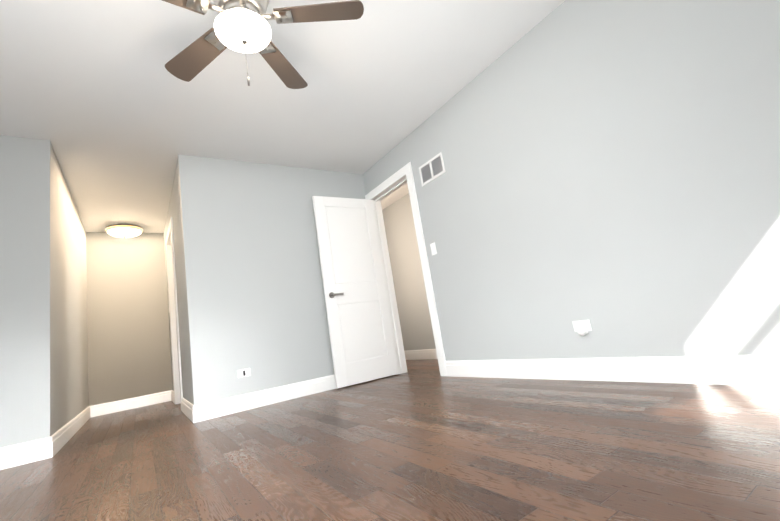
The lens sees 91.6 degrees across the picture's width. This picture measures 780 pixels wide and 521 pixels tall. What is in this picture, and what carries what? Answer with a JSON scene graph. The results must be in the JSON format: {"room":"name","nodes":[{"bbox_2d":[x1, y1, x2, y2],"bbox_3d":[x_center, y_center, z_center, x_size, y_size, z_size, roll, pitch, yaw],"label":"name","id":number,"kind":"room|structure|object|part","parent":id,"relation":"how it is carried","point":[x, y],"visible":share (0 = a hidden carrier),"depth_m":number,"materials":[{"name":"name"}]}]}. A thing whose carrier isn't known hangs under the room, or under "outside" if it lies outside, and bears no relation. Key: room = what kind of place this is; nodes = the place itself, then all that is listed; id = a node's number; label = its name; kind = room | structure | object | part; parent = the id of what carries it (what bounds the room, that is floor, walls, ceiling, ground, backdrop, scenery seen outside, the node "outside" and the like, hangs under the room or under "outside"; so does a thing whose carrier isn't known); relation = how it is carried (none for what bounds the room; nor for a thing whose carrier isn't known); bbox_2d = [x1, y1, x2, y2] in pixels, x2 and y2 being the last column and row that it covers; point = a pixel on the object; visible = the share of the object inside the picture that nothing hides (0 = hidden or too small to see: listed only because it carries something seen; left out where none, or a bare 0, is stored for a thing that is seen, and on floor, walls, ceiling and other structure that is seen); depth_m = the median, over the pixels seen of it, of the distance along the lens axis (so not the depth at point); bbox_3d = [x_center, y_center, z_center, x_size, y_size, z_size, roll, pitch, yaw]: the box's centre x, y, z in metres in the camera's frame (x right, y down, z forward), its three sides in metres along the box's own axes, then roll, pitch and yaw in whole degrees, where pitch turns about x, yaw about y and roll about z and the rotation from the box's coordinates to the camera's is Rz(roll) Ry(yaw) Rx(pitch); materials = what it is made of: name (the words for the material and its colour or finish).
{"room":"empty bedroom","nodes":[
{"label":"empty bedroom","id":0,"kind":"room"},
{"bbox_2d":[53,149,88,433],"bbox_3d":[-3.372,0.519,3.962,0.120,2.440,2.480,-2,-12,-34],"label":"wall","id":1,"kind":"structure","parent":0,"point":[70,370],"depth_m":3.64,"materials":[{"name":"grey paint"}]},
{"bbox_2d":[44,406,91,458],"bbox_3d":[-3.102,1.620,3.748,0.016,0.140,2.616,-2,-12,-34],"label":"baseboard","id":2,"kind":"structure","parent":1,"relation":"attached to","point":[52,444],"depth_m":3.14,"materials":[{"name":"white wood"}]},
{"bbox_2d":[86,232,171,405],"bbox_3d":[-2.803,0.765,5.871,3.180,2.440,0.120,-2,-12,-34],"label":"wall","id":3,"kind":"structure","parent":0,"point":[128,334],"depth_m":5.25,"materials":[{"name":"grey paint"}]},
{"bbox_2d":[92,391,167,416],"bbox_3d":[-3.419,1.901,5.061,0.900,0.140,0.016,-2,-12,-34],"label":"baseboard","id":4,"kind":"structure","parent":3,"relation":"attached to","point":[146,400],"depth_m":5.03,"materials":[{"name":"white wood"}]},
{"bbox_2d":[164,162,191,402],"bbox_3d":[-2.510,0.485,4.543,0.120,2.440,2.480,-2,-12,-34],"label":"wall","id":5,"kind":"structure","parent":0,"point":[174,212],"depth_m":3.89,"materials":[{"name":"grey paint"}]},
{"bbox_2d":[168,390,173,402],"bbox_3d":[-2.891,1.819,5.064,0.016,0.140,0.555,-2,-12,-34],"label":"baseboard","id":6,"kind":"structure","parent":5,"relation":"attached to","point":[170,393],"depth_m":5.27,"materials":[{"name":"white wood"}]},
{"bbox_2d":[166,217,182,410],"bbox_3d":[-2.569,0.658,4.640,0.156,2.155,1.010,-2,-12,-34],"label":"door frame","id":7,"kind":"structure","parent":5,"relation":"attached to","point":[175,339],"depth_m":4.84,"materials":[{"name":"white wood"}]},
{"bbox_2d":[181,398,191,420],"bbox_3d":[-1.934,1.413,3.620,0.016,0.140,0.985,-2,-12,-34],"label":"baseboard","id":8,"kind":"structure","parent":5,"relation":"attached to","point":[184,402],"depth_m":3.68,"materials":[{"name":"white wood"}]},
{"bbox_2d":[0,135,365,447],"bbox_3d":[-1.919,0.193,3.415,4.420,2.440,0.120,-2,-12,-34],"label":"wall","id":9,"kind":"structure","parent":0,"point":[255,297],"depth_m":3.56,"materials":[{"name":"grey paint"}]},
{"bbox_2d":[0,438,43,469],"bbox_3d":[-2.965,1.346,2.314,1.320,0.140,0.016,-2,-12,-34],"label":"baseboard","id":10,"kind":"structure","parent":9,"relation":"attached to","point":[31,451],"depth_m":2.60,"materials":[{"name":"white wood"}]},
{"bbox_2d":[237,368,250,377],"bbox_3d":[-1.336,1.032,3.477,0.115,0.070,0.024,-2,-12,-34],"label":"electrical outlet","id":11,"kind":"object","parent":9,"relation":"attached to","point":[243,373],"visible":1,"depth_m":3.47,"materials":[{"name":"white plastic"}]},
{"bbox_2d":[188,374,335,422],"bbox_3d":[-0.817,1.262,3.761,2.035,0.140,0.016,-2,-12,-34],"label":"baseboard","id":12,"kind":"structure","parent":9,"relation":"attached to","point":[222,407],"depth_m":3.49,"materials":[{"name":"white wood"}]},
{"bbox_2d":[0,0,564,232],"bbox_3d":[-0.264,-1.265,3.971,8.120,0.080,7.820,-2,-12,-34],"label":"ceiling","id":13,"kind":"structure","parent":0,"point":[108,105],"depth_m":2.83,"materials":[{"name":"white paint"}]},
{"bbox_2d":[105,225,142,237],"bbox_3d":[-3.682,-0.378,5.265,0.426,0.154,0.426,-2,-12,-34],"label":"hall ceiling light","id":14,"kind":"object","parent":13,"relation":"attached to","point":[124,231],"visible":1,"depth_m":5.16,"materials":[{"name":"white glass"}]},
{"bbox_2d":[162,0,363,88],"bbox_3d":[-0.789,-1.190,1.977,1.240,0.588,1.252,-2,-12,-34],"label":"ceiling fan","id":15,"kind":"object","parent":13,"relation":"hanging from","point":[241,26],"visible":1,"depth_m":2.05,"materials":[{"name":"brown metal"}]},
{"bbox_3d":[-0.775,-1.196,2.012,0.286,0.076,0.286,-2,-12,-34],"label":"light globe","id":16,"kind":"part","parent":15,"relation":"part of","materials":[{"name":"white glass"}]},
{"bbox_2d":[0,359,779,520],"bbox_3d":[0.123,1.187,3.540,8.120,0.080,7.820,-2,-12,-34],"label":"floor","id":17,"kind":"structure","parent":0,"point":[415,448],"depth_m":1.56,"materials":[{"name":"brown wood"}]},
{"bbox_2d":[404,349,437,359],"bbox_3d":[-0.005,1.571,6.245,0.016,0.140,2.716,-2,-12,-34],"label":"baseboard","id":18,"kind":"structure","parent":17,"relation":"on","point":[420,354],"depth_m":5.53,"materials":[{"name":"white wood"}]},
{"bbox_2d":[382,193,435,350],"bbox_3d":[0.863,0.428,7.242,2.610,2.440,2.850,-2,-12,-34],"label":"wall block","id":19,"kind":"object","parent":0,"point":[410,293],"depth_m":5.77,"materials":[{"name":"grey paint"}]},
{"bbox_2d":[363,0,779,360],"bbox_3d":[1.138,-0.417,2.691,0.120,2.440,4.620,-2,-12,-34],"label":"wall","id":20,"kind":"structure","parent":0,"point":[612,172],"depth_m":2.28,"materials":[{"name":"grey paint"}]},
{"bbox_2d":[312,196,398,388],"bbox_3d":[-0.372,0.278,4.195,0.766,2.043,0.143,-2,-12,-34],"label":"door","id":21,"kind":"structure","parent":20,"relation":"in","point":[363,349],"depth_m":4.16,"materials":[{"name":"white wood"}]},
{"bbox_2d":[365,162,446,375],"bbox_3d":[0.176,0.139,4.152,0.156,2.155,0.950,-2,-12,-34],"label":"door frame","id":22,"kind":"structure","parent":20,"relation":"attached to","point":[401,177],"depth_m":4.24,"materials":[{"name":"white wood"}]},
{"bbox_2d":[419,152,445,186],"bbox_3d":[0.399,-0.872,3.647,0.009,0.200,0.350,-2,-12,-34],"label":"air vent","id":23,"kind":"object","parent":20,"relation":"in","point":[433,168],"visible":1,"depth_m":3.64,"materials":[{"name":"white metal"}]},
{"bbox_2d":[430,242,436,254],"bbox_3d":[0.416,-0.112,3.661,0.014,0.115,0.070,-2,-12,-34],"label":"bedroom light switch","id":24,"kind":"object","parent":20,"relation":"attached to","point":[433,248],"visible":1,"depth_m":3.65,"materials":[{"name":"white plastic"}]},
{"bbox_2d":[572,320,591,335],"bbox_3d":[1.227,0.438,2.449,0.060,0.094,0.115,-2,-12,-34],"label":"electrical outlet","id":25,"kind":"object","parent":20,"relation":"attached to","point":[582,327],"visible":1,"depth_m":2.43,"materials":[{"name":"white plastic"}]},
{"bbox_2d":[445,354,779,386],"bbox_3d":[1.478,0.611,2.125,0.016,0.140,3.525,-2,-12,-34],"label":"baseboard","id":26,"kind":"structure","parent":20,"relation":"attached to","point":[756,370],"depth_m":2.17,"materials":[{"name":"white wood"}]}
]}

